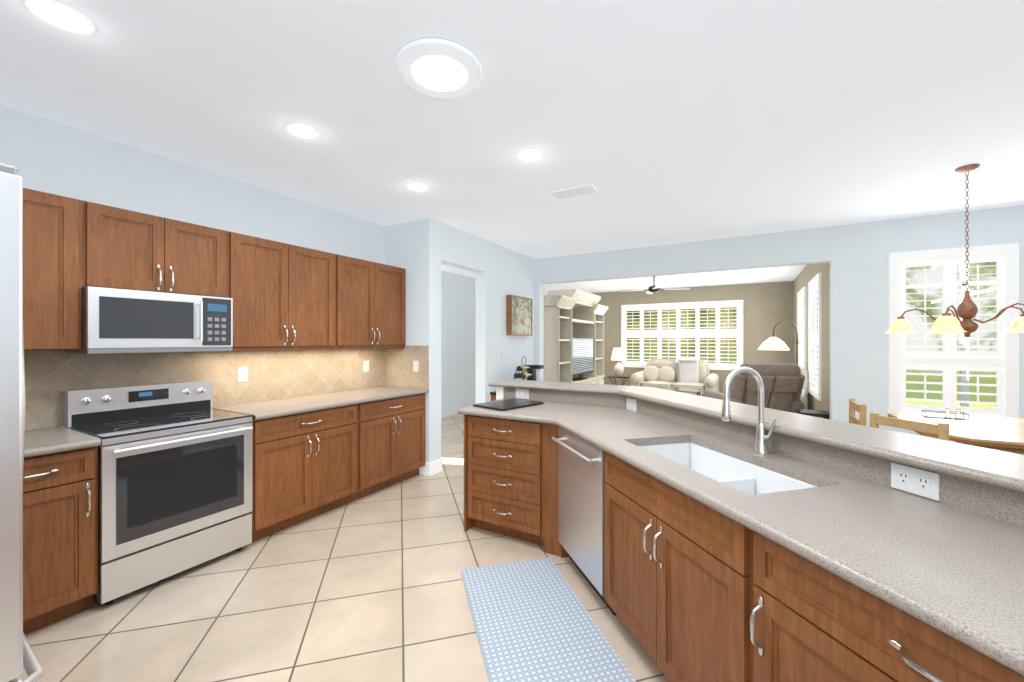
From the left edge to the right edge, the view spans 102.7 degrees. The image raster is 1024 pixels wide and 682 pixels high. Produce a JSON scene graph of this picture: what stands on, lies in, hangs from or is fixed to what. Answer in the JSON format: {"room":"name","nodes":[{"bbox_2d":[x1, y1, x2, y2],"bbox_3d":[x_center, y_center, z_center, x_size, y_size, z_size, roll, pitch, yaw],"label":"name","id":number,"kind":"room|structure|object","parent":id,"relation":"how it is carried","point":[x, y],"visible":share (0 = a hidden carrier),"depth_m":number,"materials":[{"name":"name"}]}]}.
{"room":"kitchen","nodes":[
{"label":"kitchen","id":0,"kind":"room"},
{"bbox_2d":[0,104,384,426],"bbox_3d":[-2.500,0.060,2.934,0.150,2.720,4.020,0,0,30],"label":"wall","id":1,"kind":"structure","parent":0,"point":[41,154],"depth_m":2.88,"materials":[{"name":"paint"}]},
{"bbox_2d":[23,188,106,351],"bbox_3d":[-2.744,-0.370,2.011,0.330,0.840,0.975,0,0,30],"label":"upper cabinet","id":2,"kind":"object","parent":1,"relation":"attached to","point":[64,237],"depth_m":2.21,"materials":[{"name":"brown wood"}]},
{"bbox_2d":[59,272,234,355],"bbox_3d":[-2.328,-0.151,2.675,0.402,0.441,0.734,0,0,30],"label":"microwave","id":3,"kind":"object","parent":1,"relation":"attached to","point":[119,315],"depth_m":2.52,"materials":[{"name":"silver metal"}]},
{"bbox_2d":[107,206,230,283],"bbox_3d":[-2.356,-0.548,2.691,0.330,0.485,0.740,0,0,30],"label":"upper cabinet","id":4,"kind":"object","parent":1,"relation":"attached to","point":[138,244],"depth_m":2.61,"materials":[{"name":"brown wood"}]},
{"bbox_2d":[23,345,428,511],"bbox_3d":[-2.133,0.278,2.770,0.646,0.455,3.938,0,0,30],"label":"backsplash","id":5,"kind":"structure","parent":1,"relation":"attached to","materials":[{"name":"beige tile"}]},
{"bbox_2d":[231,232,346,347],"bbox_3d":[-1.953,-0.370,3.399,0.330,0.840,1.040,0,0,30],"label":"upper cabinet","id":6,"kind":"object","parent":1,"relation":"attached to","point":[287,295],"depth_m":3.30,"materials":[{"name":"brown wood"}]},
{"bbox_2d":[347,257,406,347],"bbox_3d":[-1.531,-0.370,4.138,0.330,0.840,0.961,0,0,30],"label":"upper cabinet","id":7,"kind":"object","parent":1,"relation":"attached to","point":[376,292],"depth_m":4.10,"materials":[{"name":"brown wood"}]},
{"bbox_2d":[19,414,668,681],"bbox_3d":[1.851,1.460,4.758,8.800,0.080,11.900,0,0,30],"label":"floor","id":8,"kind":"structure","parent":0,"point":[369,588],"depth_m":2.16,"materials":[{"name":"tile"}]},
{"bbox_2d":[0,163,43,681],"bbox_3d":[-1.652,0.522,0.748,0.910,1.795,0.982,0,0,30],"label":"fridge","id":9,"kind":"object","parent":8,"relation":"on","point":[17,654],"visible":1,"depth_m":0.87,"materials":[{"name":"silver metal"}]},
{"bbox_2d":[23,440,100,634],"bbox_3d":[-2.555,0.982,2.061,0.620,0.875,0.531,0,0,30],"label":"base cabinet","id":10,"kind":"object","parent":8,"relation":"on","point":[60,491],"depth_m":2.02,"materials":[{"name":"brown wood"}]},
{"bbox_2d":[24,424,98,459],"bbox_3d":[-2.765,0.525,1.673,0.632,0.040,1.406,0,0,30],"label":"countertop","id":11,"kind":"structure","parent":10,"relation":"on","point":[37,441],"depth_m":2.08,"materials":[{"name":"beige stone"}]},
{"bbox_2d":[63,380,252,604],"bbox_3d":[-2.195,0.858,2.600,0.681,1.125,0.750,0,0,30],"label":"range","id":12,"kind":"object","parent":8,"relation":"on","point":[174,477],"visible":0.98,"depth_m":2.45,"materials":[{"name":"silver metal"}]},
{"bbox_2d":[249,404,366,541],"bbox_3d":[-1.806,0.982,3.373,0.620,0.875,0.961,0,0,30],"label":"base cabinet","id":13,"kind":"object","parent":8,"relation":"on","point":[305,466],"depth_m":3.15,"materials":[{"name":"brown wood"}]},
{"bbox_2d":[213,384,426,419],"bbox_3d":[-1.599,0.525,3.719,0.632,0.040,1.758,0,0,30],"label":"countertop","id":14,"kind":"structure","parent":13,"relation":"on","point":[290,405],"depth_m":3.42,"materials":[{"name":"beige stone"}]},
{"bbox_2d":[367,392,426,494],"bbox_3d":[-1.407,0.982,4.072,0.620,0.875,0.952,0,0,30],"label":"base cabinet","id":15,"kind":"object","parent":8,"relation":"on","point":[396,429],"depth_m":3.95,"materials":[{"name":"brown wood"}]},
{"bbox_2d":[490,391,495,400],"bbox_3d":[0.315,1.042,5.759,0.635,0.755,1.317,0,0,30],"label":"desk","id":16,"kind":"object","parent":8,"relation":"on","point":[493,395],"depth_m":5.33,"materials":[{"name":"brown wood"}]},
{"bbox_2d":[513,357,533,379],"bbox_3d":[0.163,0.437,5.574,0.209,0.455,0.306,0,0,30],"label":"wine rack","id":17,"kind":"object","parent":16,"relation":"on","point":[522,375],"visible":0.69,"depth_m":5.48,"materials":[{"name":"metal"}]},
{"bbox_2d":[527,365,543,380],"bbox_3d":[0.340,0.507,5.965,0.220,0.314,0.160,0,0,30],"label":"coffee maker","id":18,"kind":"object","parent":16,"relation":"on","point":[535,367],"visible":0.54,"depth_m":5.92,"materials":[{"name":"black plastic"}]},
{"bbox_2d":[461,557,635,681],"bbox_3d":[0.181,1.412,1.804,0.585,0.014,1.650,0,0,-15],"label":"kitchen mat","id":19,"kind":"object","parent":8,"relation":"on","point":[533,620],"visible":0.94,"depth_m":2.00,"materials":[{"name":"blue fabric"}]},
{"bbox_2d":[544,289,607,383],"bbox_3d":[1.244,0.240,8.155,0.620,2.360,2.680,0,0,30],"label":"entertainment center","id":20,"kind":"object","parent":8,"relation":"on","point":[573,335],"visible":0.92,"depth_m":7.60,"materials":[{"name":"beige paint"}]},
{"bbox_2d":[568,337,593,380],"bbox_3d":[1.317,0.349,8.102,0.240,0.819,1.220,0,0,30],"label":"tv","id":21,"kind":"object","parent":20,"relation":"on","point":[582,348],"depth_m":8.01,"materials":[{"name":"black plastic"}]},
{"bbox_2d":[607,375,630,384],"bbox_3d":[2.625,1.142,10.072,0.600,0.567,0.600,0,0,30],"label":"side table","id":22,"kind":"object","parent":8,"relation":"on","point":[622,376],"visible":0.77,"depth_m":9.90,"materials":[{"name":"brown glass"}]},
{"bbox_2d":[611,348,626,375],"bbox_3d":[2.625,0.513,10.072,0.380,0.687,0.380,0,0,30],"label":"table lamp","id":23,"kind":"object","parent":22,"relation":"on","point":[618,354],"visible":1,"depth_m":9.97,"materials":[{"name":"white ceramic"}]},
{"bbox_2d":[630,358,718,395],"bbox_3d":[3.752,0.902,9.465,1.810,0.975,1.099,0,0,30],"label":"sofa","id":24,"kind":"object","parent":8,"relation":"on","point":[686,373],"visible":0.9,"depth_m":9.41,"materials":[{"name":"beige fabric"}]},
{"bbox_2d":[647,386,702,395],"bbox_3d":[3.280,1.200,8.375,1.100,0.444,0.640,0,0,30],"label":"coffee table","id":25,"kind":"object","parent":8,"relation":"on","point":[695,390],"visible":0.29,"depth_m":8.26,"materials":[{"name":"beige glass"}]},
{"bbox_2d":[457,366,1023,681],"bbox_3d":[0.878,0.766,1.511,4.003,1.308,3.339,0,0,30],"label":"kitchen island","id":26,"kind":"object","parent":8,"relation":"on","point":[695,538],"visible":0.98,"depth_m":1.39,"materials":[{"name":"brown wood"}]},
{"bbox_2d":[473,398,543,410],"bbox_3d":[-0.025,0.496,3.226,0.340,0.014,0.480,0,0,44],"label":"cutting board","id":27,"kind":"object","parent":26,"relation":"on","point":[508,404],"visible":0.98,"depth_m":3.16,"materials":[{"name":"stone"}]},
{"bbox_2d":[721,366,777,454],"bbox_3d":[1.052,0.309,1.820,0.213,0.392,0.186,0,0,30],"label":"faucet","id":28,"kind":"object","parent":26,"relation":"on","point":[761,447],"depth_m":1.83,"materials":[{"name":"silver metal"}]},
{"bbox_2d":[702,363,804,413],"bbox_3d":[3.407,0.837,5.818,0.970,1.087,1.259,0,0,5],"label":"recliner","id":29,"kind":"object","parent":8,"relation":"on","point":[783,383],"visible":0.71,"depth_m":5.32,"materials":[{"name":"brown fabric"}]},
{"bbox_2d":[758,320,798,364],"bbox_3d":[4.028,0.556,6.085,0.652,1.729,0.557,0,0,30],"label":"floor lamp","id":30,"kind":"object","parent":8,"relation":"on","point":[773,343],"visible":0.62,"depth_m":6.02,"materials":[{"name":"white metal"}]},
{"bbox_2d":[800,367,807,409],"bbox_3d":[4.487,0.908,7.239,1.099,0.963,1.888,0,0,30],"label":"sofa","id":31,"kind":"object","parent":8,"relation":"on","point":[804,396],"depth_m":6.42,"materials":[{"name":"fabric"}]},
{"bbox_2d":[798,409,829,418],"bbox_3d":[3.672,1.140,4.985,0.300,0.560,0.300,0,0,30],"label":"end table","id":32,"kind":"object","parent":8,"relation":"on","point":[820,413],"visible":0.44,"depth_m":4.91,"materials":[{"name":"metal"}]},
{"bbox_2d":[849,398,865,425],"bbox_3d":[3.205,0.975,3.490,0.470,0.890,0.460,0,0,30],"label":"chair","id":33,"kind":"object","parent":8,"relation":"on","point":[857,407],"visible":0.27,"depth_m":3.55,"materials":[{"name":"brown wood"}]},
{"bbox_2d":[870,412,948,440],"bbox_3d":[2.931,0.975,2.891,0.470,0.890,0.460,0,0,-15],"label":"chair","id":34,"kind":"object","parent":8,"relation":"on","point":[941,430],"visible":0.19,"depth_m":2.80,"materials":[{"name":"brown wood"}]},
{"bbox_2d":[888,411,1023,454],"bbox_3d":[3.826,1.044,3.136,1.245,0.752,1.245,0,0,30],"label":"dining table","id":35,"kind":"object","parent":8,"relation":"on","point":[1002,434],"visible":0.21,"depth_m":3.09,"materials":[{"name":"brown wood"}]},
{"bbox_2d":[922,406,968,419],"bbox_3d":[3.756,0.616,3.557,0.265,0.104,0.096,0,0,30],"label":"caddy","id":36,"kind":"object","parent":35,"relation":"on","point":[958,415],"visible":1,"depth_m":3.53,"materials":[{"name":"metal"}]},
{"bbox_2d":[385,220,417,345],"bbox_3d":[-1.250,0.060,4.621,0.650,2.720,0.150,0,0,30],"label":"wall","id":37,"kind":"structure","parent":0,"point":[401,245],"depth_m":4.47,"materials":[{"name":"paint"}]},
{"bbox_2d":[418,218,534,462],"bbox_3d":[-0.283,0.060,5.509,0.150,2.720,2.650,0,0,30],"label":"wall","id":38,"kind":"structure","parent":0,"point":[501,272],"depth_m":5.26,"materials":[{"name":"paint"}]},
{"bbox_2d":[419,459,441,475],"bbox_3d":[2.861,1.355,6.430,8.298,0.130,7.394,0,0,30],"label":"baseboard","id":39,"kind":"structure","parent":38,"relation":"attached to","point":[431,468],"depth_m":4.36,"materials":[{"name":"white wood"}]},
{"bbox_2d":[487,351,502,360],"bbox_3d":[-0.221,0.200,5.456,0.009,0.118,0.414,0,0,30],"label":"wall switches","id":40,"kind":"object","parent":38,"relation":"attached to","point":[488,355],"visible":1,"depth_m":5.45,"materials":[{"name":"white plastic"}]},
{"bbox_2d":[506,295,531,335],"bbox_3d":[0.116,-0.360,5.966,0.086,0.560,0.640,0,0,30],"label":"picture frame","id":41,"kind":"object","parent":38,"relation":"attached to","point":[518,315],"visible":1,"depth_m":5.86,"materials":[{"name":"brown wood"}]},
{"bbox_2d":[441,270,546,417],"bbox_3d":[-0.805,0.060,8.529,0.150,2.720,7.380,0,0,30],"label":"wall","id":42,"kind":"structure","parent":0,"point":[458,341],"depth_m":7.94,"materials":[{"name":"paint"}]},
{"bbox_2d":[0,0,1023,294],"bbox_3d":[1.813,-1.350,4.693,8.800,0.100,11.750,0,0,30],"label":"ceiling","id":43,"kind":"structure","parent":0,"point":[658,122],"depth_m":2.28,"materials":[{"name":"paint"}]},
{"bbox_2d":[24,0,94,34],"bbox_3d":[-1.805,-1.296,1.640,0.190,0.008,0.190,0,0,30],"label":"recessed light","id":44,"kind":"object","parent":43,"relation":"in","point":[58,15],"visible":1,"depth_m":1.64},
{"bbox_2d":[285,123,319,138],"bbox_3d":[-1.294,-1.296,2.534,0.190,0.008,0.190,0,0,30],"label":"recessed light","id":45,"kind":"object","parent":43,"relation":"in","point":[302,131],"visible":1,"depth_m":2.53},
{"bbox_2d":[406,182,428,190],"bbox_3d":[-0.796,-1.296,3.447,0.190,0.008,0.190,0,0,30],"label":"recessed light","id":46,"kind":"object","parent":43,"relation":"in","point":[415,186],"visible":1,"depth_m":3.44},
{"bbox_2d":[395,37,482,97],"bbox_3d":[-0.345,-1.286,1.958,0.413,0.028,0.413,0,0,30],"label":"recessed light","id":47,"kind":"object","parent":43,"relation":"in","point":[436,67],"visible":1,"depth_m":1.91,"materials":[{"name":"white plastic"}]},
{"bbox_2d":[516,149,543,161],"bbox_3d":[0.126,-1.296,2.864,0.190,0.008,0.190,0,0,30],"label":"recessed light","id":48,"kind":"object","parent":43,"relation":"in","point":[529,155],"visible":1,"depth_m":2.87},
{"bbox_2d":[549,184,598,199],"bbox_3d":[0.540,-1.294,3.571,0.380,0.010,0.200,0,0,30],"label":"ceiling vent","id":49,"kind":"object","parent":43,"relation":"in","point":[575,191],"visible":1,"depth_m":3.56,"materials":[{"name":"white metal"}]},
{"bbox_2d":[619,276,681,293],"bbox_3d":[2.766,-1.117,7.978,0.991,0.364,0.991,0,0,-35],"label":"ceiling fan","id":50,"kind":"object","parent":43,"relation":"hanging from","point":[654,288],"visible":0.88,"depth_m":7.95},
{"bbox_2d":[885,164,1023,337],"bbox_3d":[3.418,-0.662,3.094,0.880,1.274,0.854,0,0,30],"label":"chandelier","id":51,"kind":"object","parent":43,"relation":"hanging from","point":[966,311],"visible":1,"depth_m":3.04,"materials":[{"name":"brown metal"}]},
{"bbox_2d":[555,263,821,283],"bbox_3d":[2.027,0.060,5.724,3.950,2.720,0.012,0,0,30],"label":"wall","id":52,"kind":"structure","parent":0,"point":[701,272],"depth_m":5.44,"materials":[{"name":"beige paint"}]},
{"bbox_2d":[591,281,793,392],"bbox_3d":[3.688,0.060,10.301,5.900,2.720,0.150,0,0,30],"label":"wall","id":53,"kind":"structure","parent":0,"point":[768,306],"depth_m":9.30,"materials":[{"name":"beige paint"}]},
{"bbox_2d":[621,300,742,369],"bbox_3d":[4.058,-0.130,10.000,2.770,1.610,0.073,0,0,30],"label":"window","id":54,"kind":"structure","parent":53,"relation":"in","point":[697,333],"depth_m":9.90,"materials":[{"name":"white wood"}]},
{"bbox_2d":[535,205,1023,442],"bbox_3d":[3.160,0.060,4.984,6.350,2.720,0.150,0,0,30],"label":"wall","id":55,"kind":"structure","parent":0,"point":[855,256],"depth_m":4.57,"materials":[{"name":"paint"}]},
{"bbox_2d":[888,243,1018,417],"bbox_3d":[4.446,-0.060,4.161,0.930,1.750,0.073,0,0,30],"label":"dining window","id":56,"kind":"structure","parent":55,"relation":"in","point":[949,360],"depth_m":4.14,"materials":[{"name":"white wood"}]},
{"bbox_2d":[794,263,829,417],"bbox_3d":[4.977,0.060,6.757,0.150,2.720,4.730,0,0,30],"label":"wall","id":57,"kind":"structure","parent":0,"point":[806,275],"depth_m":5.52,"materials":[{"name":"beige paint"}]},
{"bbox_2d":[797,286,805,369],"bbox_3d":[5.287,-0.060,7.460,0.073,1.750,1.090,0,0,30],"label":"window","id":58,"kind":"structure","parent":57,"relation":"in","point":[801,311],"depth_m":7.41,"materials":[{"name":"white wood"}]},
{"bbox_2d":[808,273,821,400],"bbox_3d":[4.495,-0.060,6.071,0.073,1.750,1.090,0,0,30],"label":"window","id":59,"kind":"structure","parent":57,"relation":"in","point":[814,337],"depth_m":6.03,"materials":[{"name":"white wood"}]},
{"label":"outside","id":60,"kind":"structure","parent":0,"visible":0},
{"bbox_2d":[627,262,995,407],"bbox_3d":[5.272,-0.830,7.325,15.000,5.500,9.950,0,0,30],"label":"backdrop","id":61,"kind":"structure","parent":60,"point":[982,310],"depth_m":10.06,"materials":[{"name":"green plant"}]}
]}

